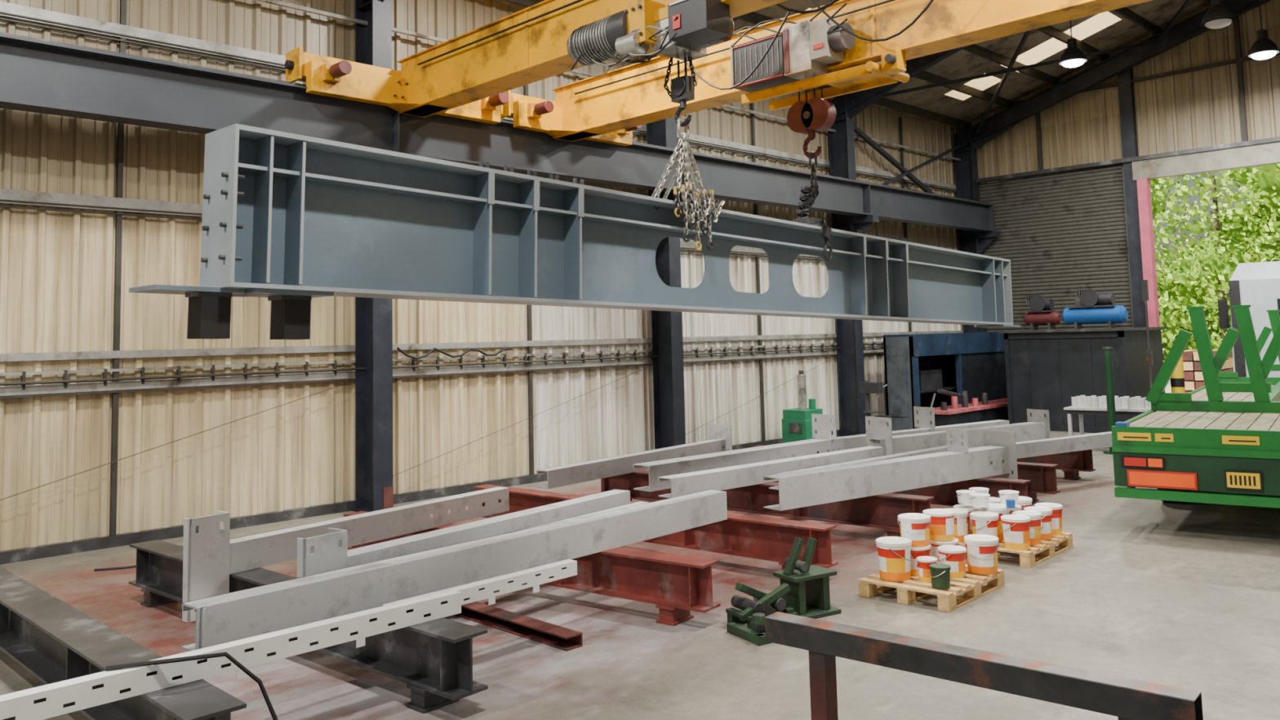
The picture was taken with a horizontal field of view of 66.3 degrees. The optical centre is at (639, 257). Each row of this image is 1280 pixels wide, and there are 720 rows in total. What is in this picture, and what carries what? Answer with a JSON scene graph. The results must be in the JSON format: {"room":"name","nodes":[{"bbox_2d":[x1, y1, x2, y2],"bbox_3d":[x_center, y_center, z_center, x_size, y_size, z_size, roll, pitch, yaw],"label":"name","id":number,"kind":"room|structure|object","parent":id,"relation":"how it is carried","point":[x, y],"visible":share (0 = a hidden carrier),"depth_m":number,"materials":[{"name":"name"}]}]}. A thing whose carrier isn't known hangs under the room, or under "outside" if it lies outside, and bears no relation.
{"room":"workshop","nodes":[
{"label":"workshop","id":0,"kind":"room"},
{"bbox_2d":[0,0,963,551],"bbox_3d":[-2.504,-0.304,15.797,32.600,7.950,0.105,3,-7,-45],"label":"wall","id":1,"kind":"structure","parent":0,"point":[57,268],"depth_m":13.21,"materials":[{"name":"beige metal"}]},
{"bbox_2d":[396,346,511,359],"bbox_3d":[-2.814,1.455,15.062,2.090,0.188,0.036,3,-7,-45],"label":"cable","id":2,"kind":"object","parent":1,"relation":"attached to","point":[397,348],"visible":1,"depth_m":14.96,"materials":[{"name":"black rubber"}]},
{"bbox_2d":[0,0,911,564],"bbox_3d":[-2.498,-0.236,15.715,32.500,7.800,0.100,3,-7,-45],"label":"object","id":3,"kind":"structure","parent":1,"relation":"attached to","point":[113,540],"depth_m":12.10,"materials":[{"name":"metal"}]},
{"bbox_2d":[0,1,964,398],"bbox_3d":[-2.470,-0.399,15.697,32.500,4.500,0.128,3,-7,-45],"label":"wall rails","id":4,"kind":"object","parent":1,"relation":"attached to","point":[7,10],"depth_m":12.89,"materials":[{"name":"grey metal"}]},
{"bbox_2d":[0,431,1279,719],"bbox_3d":[5.966,2.836,7.181,32.800,0.150,24.200,3,-7,-45],"label":"floor","id":5,"kind":"structure","parent":0,"point":[1181,595],"depth_m":7.53,"materials":[{"name":"concrete"}]},
{"bbox_2d":[93,564,136,570],"bbox_3d":[-4.777,3.354,11.294,2.760,0.021,0.423,3,-7,-45],"label":"air hose","id":6,"kind":"object","parent":5,"relation":"on","point":[134,566],"visible":0.14,"depth_m":10.37,"materials":[{"name":"black rubber"}]},
{"bbox_2d":[0,566,246,719],"bbox_3d":[-4.170,2.732,6.874,5.801,0.500,0.300,-6,-7,44],"label":"support beam","id":7,"kind":"structure","parent":5,"relation":"on","point":[53,640],"depth_m":6.20,"materials":[{"name":"grey metal"}]},
{"bbox_2d":[105,652,278,719],"bbox_3d":[-2.240,2.469,5.277,1.111,0.659,0.346,-1,-5,-2],"label":"air hose","id":8,"kind":"object","parent":5,"relation":"on","point":[228,655],"visible":1,"depth_m":5.31,"materials":[{"name":"black rubber"}]},
{"bbox_2d":[128,539,488,713],"bbox_3d":[-2.862,2.764,7.641,4.861,0.500,0.280,-6,-6,41],"label":"support beam","id":9,"kind":"structure","parent":5,"relation":"on","point":[434,658],"depth_m":6.48,"materials":[{"name":"black metal"}]},
{"bbox_2d":[0,589,461,719],"bbox_3d":[-2.281,2.281,5.558,2.950,0.185,0.105,3,-7,-45],"label":"slotted steel angle","id":10,"kind":"object","parent":9,"relation":"on","point":[42,702],"visible":0.96,"depth_m":5.46,"materials":[{"name":"paint"}]},
{"bbox_2d":[297,488,630,577],"bbox_3d":[-1.363,2.373,8.813,0.216,0.399,3.987,-5,-6,36],"label":"channel","id":11,"kind":"object","parent":9,"relation":"on","point":[331,552],"visible":0.59,"depth_m":8.22,"materials":[{"name":"paint"}]},
{"bbox_2d":[382,559,577,605],"bbox_3d":[-1.087,2.385,6.975,0.105,0.155,1.651,-6,-7,43],"label":"slotted steel angle","id":12,"kind":"object","parent":9,"relation":"on","point":[485,588],"visible":0.67,"depth_m":7.09,"materials":[{"name":"paint"}]},
{"bbox_2d":[351,0,411,511],"bbox_3d":[-3.610,-0.344,13.786,0.400,7.750,1.080,3,-7,-45],"label":"column","id":13,"kind":"structure","parent":5,"relation":"on","point":[374,488],"depth_m":13.80,"materials":[{"name":"metal"}]},
{"bbox_2d":[453,599,582,651],"bbox_3d":[-1.844,3.028,8.695,0.160,0.100,3.850,3,-7,-45],"label":"steel beam","id":14,"kind":"structure","parent":5,"relation":"on","point":[566,639],"depth_m":7.76,"materials":[{"name":"red metal"}]},
{"bbox_2d":[342,511,720,626],"bbox_3d":[-1.266,2.855,9.196,4.626,0.500,0.280,-5,-6,37],"label":"steel support beam","id":15,"kind":"object","parent":5,"relation":"on","point":[678,584],"visible":0.48,"depth_m":8.16,"materials":[{"name":"red metal"}]},
{"bbox_2d":[182,486,509,622],"bbox_3d":[-2.514,2.524,9.083,0.176,0.780,3.598,-5,-6,35],"label":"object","id":16,"kind":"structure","parent":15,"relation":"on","point":[210,556],"depth_m":8.25,"materials":[{"name":"paint"}]},
{"bbox_2d":[181,489,727,651],"bbox_3d":[-0.944,2.343,7.804,0.250,0.270,5.230,-6,-6,41],"label":"channel","id":17,"kind":"object","parent":15,"relation":"on","point":[227,617],"visible":0.9,"depth_m":7.08,"materials":[{"name":"paint"}]},
{"bbox_2d":[504,501,648,533],"bbox_3d":[-1.076,2.483,8.595,0.132,0.130,3.674,-5,-6,37],"label":"channel","id":18,"kind":"object","parent":15,"relation":"on","point":[637,503],"visible":0.12,"depth_m":9.55,"materials":[{"name":"paint"}]},
{"bbox_2d":[472,484,838,570],"bbox_3d":[-0.116,2.956,10.753,4.998,0.500,0.280,-5,-6,40],"label":"support beam","id":19,"kind":"structure","parent":5,"relation":"on","point":[758,537],"depth_m":9.76,"materials":[{"name":"red metal"}]},
{"bbox_2d":[644,55,700,448],"bbox_3d":[0.654,-0.098,17.999,0.400,7.750,1.080,3,-7,-45],"label":"column","id":20,"kind":"structure","parent":5,"relation":"on","point":[669,429],"depth_m":18.04,"materials":[{"name":"metal"}]},
{"bbox_2d":[598,470,934,537],"bbox_3d":[1.302,3.043,12.210,4.912,0.500,0.280,-6,-6,41],"label":"support beam","id":21,"kind":"structure","parent":5,"relation":"on","point":[882,511],"depth_m":11.48,"materials":[{"name":"red metal"}]},
{"bbox_2d":[536,423,732,488],"bbox_3d":[0.043,2.740,13.628,0.420,0.500,4.087,-5,-6,37],"label":"channel","id":22,"kind":"object","parent":21,"relation":"on","point":[719,440],"visible":0.75,"depth_m":13.21,"materials":[{"name":"paint"}]},
{"bbox_2d":[632,413,844,491],"bbox_3d":[1.427,2.526,12.976,3.853,0.649,0.420,3,-6,-42],"label":"channel","id":23,"kind":"object","parent":21,"relation":"on","point":[824,441],"visible":0.8,"depth_m":12.79,"materials":[{"name":"paint"}]},
{"bbox_2d":[657,445,883,497],"bbox_3d":[1.792,2.683,12.387,3.961,0.220,0.232,3,-6,-40],"label":"channel","id":24,"kind":"object","parent":21,"relation":"on","point":[747,474],"visible":0.73,"depth_m":11.87,"materials":[{"name":"paint"}]},
{"bbox_2d":[768,444,947,489],"bbox_3d":[3.033,2.717,12.797,3.905,0.160,0.172,3,-6,-42],"label":"channel","id":25,"kind":"object","parent":21,"relation":"on","point":[941,448],"visible":0.26,"depth_m":13.02,"materials":[{"name":"paint"}]},
{"bbox_2d":[762,428,1017,511],"bbox_3d":[2.976,2.417,11.336,3.946,0.680,0.460,2,-6,-35],"label":"channel","id":26,"kind":"object","parent":21,"relation":"on","point":[997,458],"visible":0.97,"depth_m":11.21,"materials":[{"name":"paint"}]},
{"bbox_2d":[725,537,841,645],"bbox_3d":[1.176,2.625,7.869,1.084,0.618,0.649,1,-6,-31],"label":"stand","id":27,"kind":"object","parent":5,"relation":"on","point":[803,590],"visible":0.83,"depth_m":7.97,"materials":[{"name":"metal"}]},
{"bbox_2d":[781,370,822,443],"bbox_3d":[3.293,3.088,19.841,0.720,1.580,0.680,3,-7,-45],"label":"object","id":28,"kind":"object","parent":5,"relation":"on","point":[797,423],"visible":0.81,"depth_m":19.67,"materials":[{"name":"green metal"}]},
{"bbox_2d":[826,94,879,435],"bbox_3d":[4.919,0.149,22.212,0.400,7.750,1.080,3,-7,-45],"label":"column","id":29,"kind":"structure","parent":5,"relation":"on","point":[851,364],"depth_m":22.29,"materials":[{"name":"metal"}]},
{"bbox_2d":[858,380,892,426],"bbox_3d":[4.927,3.257,20.669,0.600,1.300,0.500,3,-7,-45],"label":"drill","id":30,"kind":"object","parent":5,"relation":"on","point":[866,387],"visible":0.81,"depth_m":20.62,"materials":[{"name":"metal"}]},
{"bbox_2d":[773,476,1030,506],"bbox_3d":[2.687,3.106,13.368,5.206,0.500,0.280,-6,-6,42],"label":"support beam","id":31,"kind":"structure","parent":5,"relation":"on","point":[944,494],"depth_m":12.15,"materials":[{"name":"red metal"}]},
{"bbox_2d":[751,444,1060,502],"bbox_3d":[3.701,3.176,14.510,4.809,0.500,0.280,-6,-6,41],"label":"support beam","id":32,"kind":"structure","parent":5,"relation":"on","point":[1042,477],"depth_m":13.06,"materials":[{"name":"brown metal"}]},
{"bbox_2d":[865,408,1050,455],"bbox_3d":[4.940,2.653,14.924,3.748,0.650,0.500,2,-6,-32],"label":"channel","id":33,"kind":"object","parent":32,"relation":"on","point":[878,433],"visible":0.63,"depth_m":14.45,"materials":[{"name":"paint"}]},
{"bbox_2d":[968,431,1112,458],"bbox_3d":[5.950,2.743,14.207,3.298,0.200,0.172,1,-6,-31],"label":"channel","id":34,"kind":"object","parent":32,"relation":"on","point":[1024,449],"visible":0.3,"depth_m":14.24,"materials":[{"name":"paint"}]},
{"bbox_2d":[858,564,1004,612],"bbox_3d":[2.606,2.900,8.727,1.135,0.144,0.878,3,-7,-45],"label":"wooden pallet","id":35,"kind":"object","parent":5,"relation":"on","point":[970,585],"visible":0.62,"depth_m":8.43,"materials":[{"name":"brown wood"}]},
{"bbox_2d":[883,332,1008,431],"bbox_3d":[7.748,2.970,23.653,5.322,2.270,1.310,3,-7,-45],"label":"machine","id":36,"kind":"object","parent":5,"relation":"on","point":[962,376],"visible":0.83,"depth_m":23.10,"materials":[{"name":"metal"}]},
{"bbox_2d":[855,434,1095,480],"bbox_3d":[5.371,3.272,16.160,4.005,0.500,0.280,-6,-6,42],"label":"support beam","id":37,"kind":"structure","parent":5,"relation":"on","point":[1073,462],"depth_m":15.00,"materials":[{"name":"brown metal"}]},
{"bbox_2d":[836,406,1008,450],"bbox_3d":[4.538,2.697,15.639,4.070,0.599,0.400,2,-6,-34],"label":"channel","id":38,"kind":"object","parent":37,"relation":"on","point":[924,418],"visible":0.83,"depth_m":15.60,"materials":[{"name":"paint"}]},
{"bbox_2d":[953,129,1000,333],"bbox_3d":[9.219,0.398,26.460,0.400,7.750,1.080,3,-7,-45],"label":"column","id":39,"kind":"structure","parent":5,"relation":"on","point":[966,169],"depth_m":26.78,"materials":[{"name":"metal"}]},
{"bbox_2d":[764,600,1203,719],"bbox_3d":[1.208,2.002,3.687,1.646,1.165,0.216,-5,-6,40],"label":"rail","id":40,"kind":"object","parent":5,"relation":"on","point":[1121,697],"visible":1,"depth_m":3.66,"materials":[{"name":"metal"}]},
{"bbox_2d":[958,531,1073,568],"bbox_3d":[3.802,2.997,10.245,1.000,0.144,1.205,-6,-6,42],"label":"wooden pallet","id":41,"kind":"object","parent":5,"relation":"on","point":[1046,549],"visible":0.42,"depth_m":9.86,"materials":[{"name":"brown wood"}]},
{"bbox_2d":[997,326,1168,433],"bbox_3d":[10.405,2.815,22.875,2.750,2.280,2.850,3,-7,-45],"label":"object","id":42,"kind":"object","parent":5,"relation":"on","point":[1045,368],"visible":0.78,"depth_m":22.00,"materials":[{"name":"metal"}]},
{"bbox_2d":[1023,294,1061,329],"bbox_3d":[9.714,1.333,23.684,0.380,0.840,0.840,3,-7,-45],"label":"air compressor","id":43,"kind":"object","parent":42,"relation":"on","point":[1042,313],"visible":0.98,"depth_m":23.56,"materials":[{"name":"metal"}]},
{"bbox_2d":[1062,288,1128,328],"bbox_3d":[10.399,1.183,22.444,0.400,0.900,1.390,3,-7,-45],"label":"air compressor","id":44,"kind":"object","parent":42,"relation":"on","point":[1091,307],"visible":1,"depth_m":22.27,"materials":[{"name":"metal"}]},
{"bbox_2d":[1063,405,1151,435],"bbox_3d":[8.987,3.249,18.625,1.500,0.780,0.800,-6,-6,41],"label":"work table","id":45,"kind":"object","parent":5,"relation":"on","point":[1135,412],"visible":0.32,"depth_m":18.59,"materials":[{"name":"grey paint"}]},
{"bbox_2d":[1070,395,1151,409],"bbox_3d":[8.977,2.758,18.638,1.360,0.199,0.680,-6,-6,41],"label":"turned steel parts","id":46,"kind":"object","parent":45,"relation":"on","point":[1088,402],"visible":0.81,"depth_m":18.53,"materials":[{"name":"paint"}]},
{"bbox_2d":[1102,346,1115,454],"bbox_3d":[8.651,2.623,18.005,0.351,1.940,0.360,3,-7,-45],"label":"marker post","id":47,"kind":"object","parent":5,"relation":"on","point":[1111,411],"visible":0.73,"depth_m":17.97,"materials":[{"name":"metal"}]},
{"bbox_2d":[1141,280,1153,388],"bbox_3d":[9.863,2.040,18.948,0.292,3.200,0.300,3,-7,-45],"label":"signal pole","id":48,"kind":"object","parent":5,"relation":"on","point":[1144,287],"visible":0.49,"depth_m":18.98,"materials":[{"name":"metal"}]},
{"bbox_2d":[1111,304,1279,508],"bbox_3d":[9.935,2.068,15.364,2.556,2.545,12.410,-5,-6,36],"label":"flatbed trailer","id":49,"kind":"object","parent":5,"relation":"on","point":[1221,435],"visible":1,"depth_m":10.97,"materials":[{"name":"green metal"}]},
{"bbox_2d":[360,0,1271,150],"bbox_3d":[8.564,-6.244,10.388,24.250,3.948,23.938,3,-7,-45],"label":"rafters","id":50,"kind":"object","parent":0,"point":[986,130],"depth_m":23.44,"materials":[{"name":"metal"}]},
{"bbox_2d":[495,0,1208,128],"bbox_3d":[5.694,-6.839,7.881,33.200,3.473,24.100,3,-7,-45],"label":"ceiling","id":51,"kind":"structure","parent":0,"point":[1106,30],"depth_m":23.52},
{"bbox_2d":[1058,20,1087,67],"bbox_3d":[8.972,-4.758,20.391,0.540,1.628,0.540,3,-7,-45],"label":"lamp","id":52,"kind":"object","parent":51,"relation":"hanging from","point":[1073,56],"visible":0.99,"depth_m":20.22,"materials":[{"name":"black metal"}]},
{"bbox_2d":[1201,0,1235,28],"bbox_3d":[10.539,-5.407,17.988,0.540,2.446,0.540,3,-7,-45],"label":"lamp","id":53,"kind":"object","parent":51,"relation":"hanging from","point":[1219,15],"visible":1,"depth_m":17.77,"materials":[{"name":"black metal"}]},
{"bbox_2d":[1248,0,1279,59],"bbox_3d":[12.636,-5.274,19.988,0.540,2.510,0.540,3,-7,-45],"label":"lamp","id":54,"kind":"object","parent":51,"relation":"hanging from","point":[1264,48],"visible":1,"depth_m":19.80,"materials":[{"name":"black metal"}]},
{"bbox_2d":[957,0,1279,184],"bbox_3d":[13.166,-1.792,23.110,0.095,11.365,11.900,3,-7,-45],"label":"wall","id":55,"kind":"structure","parent":0,"point":[1198,108],"depth_m":23.62,"materials":[{"name":"beige metal"}]},
{"bbox_2d":[979,164,1133,332],"bbox_3d":[10.708,0.994,25.317,0.060,6.300,3.800,3,-7,-45],"label":"door","id":56,"kind":"structure","parent":55,"relation":"in","point":[1062,234],"depth_m":25.20,"materials":[{"name":"grey metal"}]},
{"bbox_2d":[976,16,1279,332],"bbox_3d":[13.231,-1.346,22.787,0.300,10.419,11.420,3,-7,-45],"label":"trim","id":57,"kind":"structure","parent":55,"relation":"attached to","point":[1138,171],"depth_m":23.62,"materials":[{"name":"paint"}]},
{"bbox_2d":[1164,378,1171,392],"bbox_3d":[37.776,6.304,58.089,84.200,0.140,90.000,3,-7,-45],"label":"ground","id":58,"kind":"structure","parent":0,"point":[1168,388],"depth_m":36.42,"materials":[{"name":"grey concrete"}]},
{"bbox_2d":[1170,354,1185,392],"bbox_3d":[12.354,2.997,22.495,0.284,1.760,0.284,3,-7,-45],"label":"bollard","id":59,"kind":"object","parent":58,"relation":"on","point":[1177,379],"visible":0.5,"depth_m":22.40,"materials":[{"name":"yellow"}]},
{"bbox_2d":[1182,349,1233,392],"bbox_3d":[17.790,3.686,30.908,1.235,1.460,3.110,-5,-6,39],"label":"stack","id":60,"kind":"object","parent":58,"relation":"on","point":[1193,377],"visible":0.3,"depth_m":29.86,"materials":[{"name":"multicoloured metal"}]},
{"bbox_2d":[1150,163,1279,368],"bbox_3d":[24.644,-0.959,48.518,23.377,14.974,28.255,3,-7,-45],"label":"tree line","id":61,"kind":"object","parent":58,"relation":"on","point":[1201,274],"visible":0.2,"depth_m":43.00,"materials":[{"name":"green plant"}]},
{"bbox_2d":[1217,261,1279,377],"bbox_3d":[14.620,1.943,22.186,2.750,3.700,3.700,-5,-6,36],"label":"truck","id":62,"kind":"object","parent":58,"relation":"on","point":[1256,284],"visible":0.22,"depth_m":22.23,"materials":[{"name":"white metal"}]},
{"bbox_3d":[-7.875,-0.591,9.572,0.400,7.750,1.080,3,-7,-45],"label":"column","id":63,"kind":"structure","parent":0,"visible":0},
{"bbox_2d":[0,0,964,500],"bbox_3d":[-2.333,-0.241,15.549,32.500,7.082,0.294,3,-7,-45],"label":"bracing","id":64,"kind":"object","parent":63,"relation":"attached to","point":[872,142],"depth_m":20.25,"materials":[{"name":"paint"}]},
{"bbox_2d":[0,31,995,232],"bbox_3d":[-2.041,-1.732,15.127,32.200,0.780,0.340,3,-7,-45],"label":"beam","id":65,"kind":"structure","parent":63,"relation":"on","point":[37,75],"depth_m":13.47,"materials":[{"name":"metal"}]},
{"bbox_2d":[284,0,787,139],"bbox_3d":[4.483,-2.627,5.941,3.400,1.919,22.700,3,-7,-45],"label":"crane","id":66,"kind":"object","parent":65,"relation":"on","point":[468,75],"visible":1,"depth_m":11.73,"materials":[{"name":"yellow metal"}]},
{"bbox_2d":[651,133,724,250],"bbox_3d":[0.431,-0.657,10.452,0.872,1.218,0.620,3,-7,-45],"label":"sling","id":67,"kind":"object","parent":66,"relation":"hanging from","point":[682,148],"visible":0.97,"depth_m":10.20,"materials":[{"name":"metal"}]},
{"bbox_2d":[128,123,1020,339],"bbox_3d":[1.548,0.150,11.654,0.562,1.476,14.217,-6,-6,42],"label":"girder","id":68,"kind":"object","parent":67,"relation":"hanging from","point":[289,220],"visible":0.98,"depth_m":8.27,"materials":[{"name":"metal"}]},
{"bbox_2d":[500,0,1152,159],"bbox_3d":[5.763,-2.641,7.353,3.759,1.839,22.762,3,-6,-41],"label":"crane","id":69,"kind":"object","parent":65,"relation":"on","point":[848,46],"visible":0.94,"depth_m":12.06,"materials":[{"name":"yellow metal"}]},
{"bbox_2d":[792,151,832,261],"bbox_3d":[2.131,-0.627,12.179,0.365,1.381,0.370,3,-7,-45],"label":"sling","id":70,"kind":"object","parent":69,"relation":"hanging from","point":[805,206],"visible":1,"depth_m":12.13,"materials":[{"name":"metal"}]}
]}

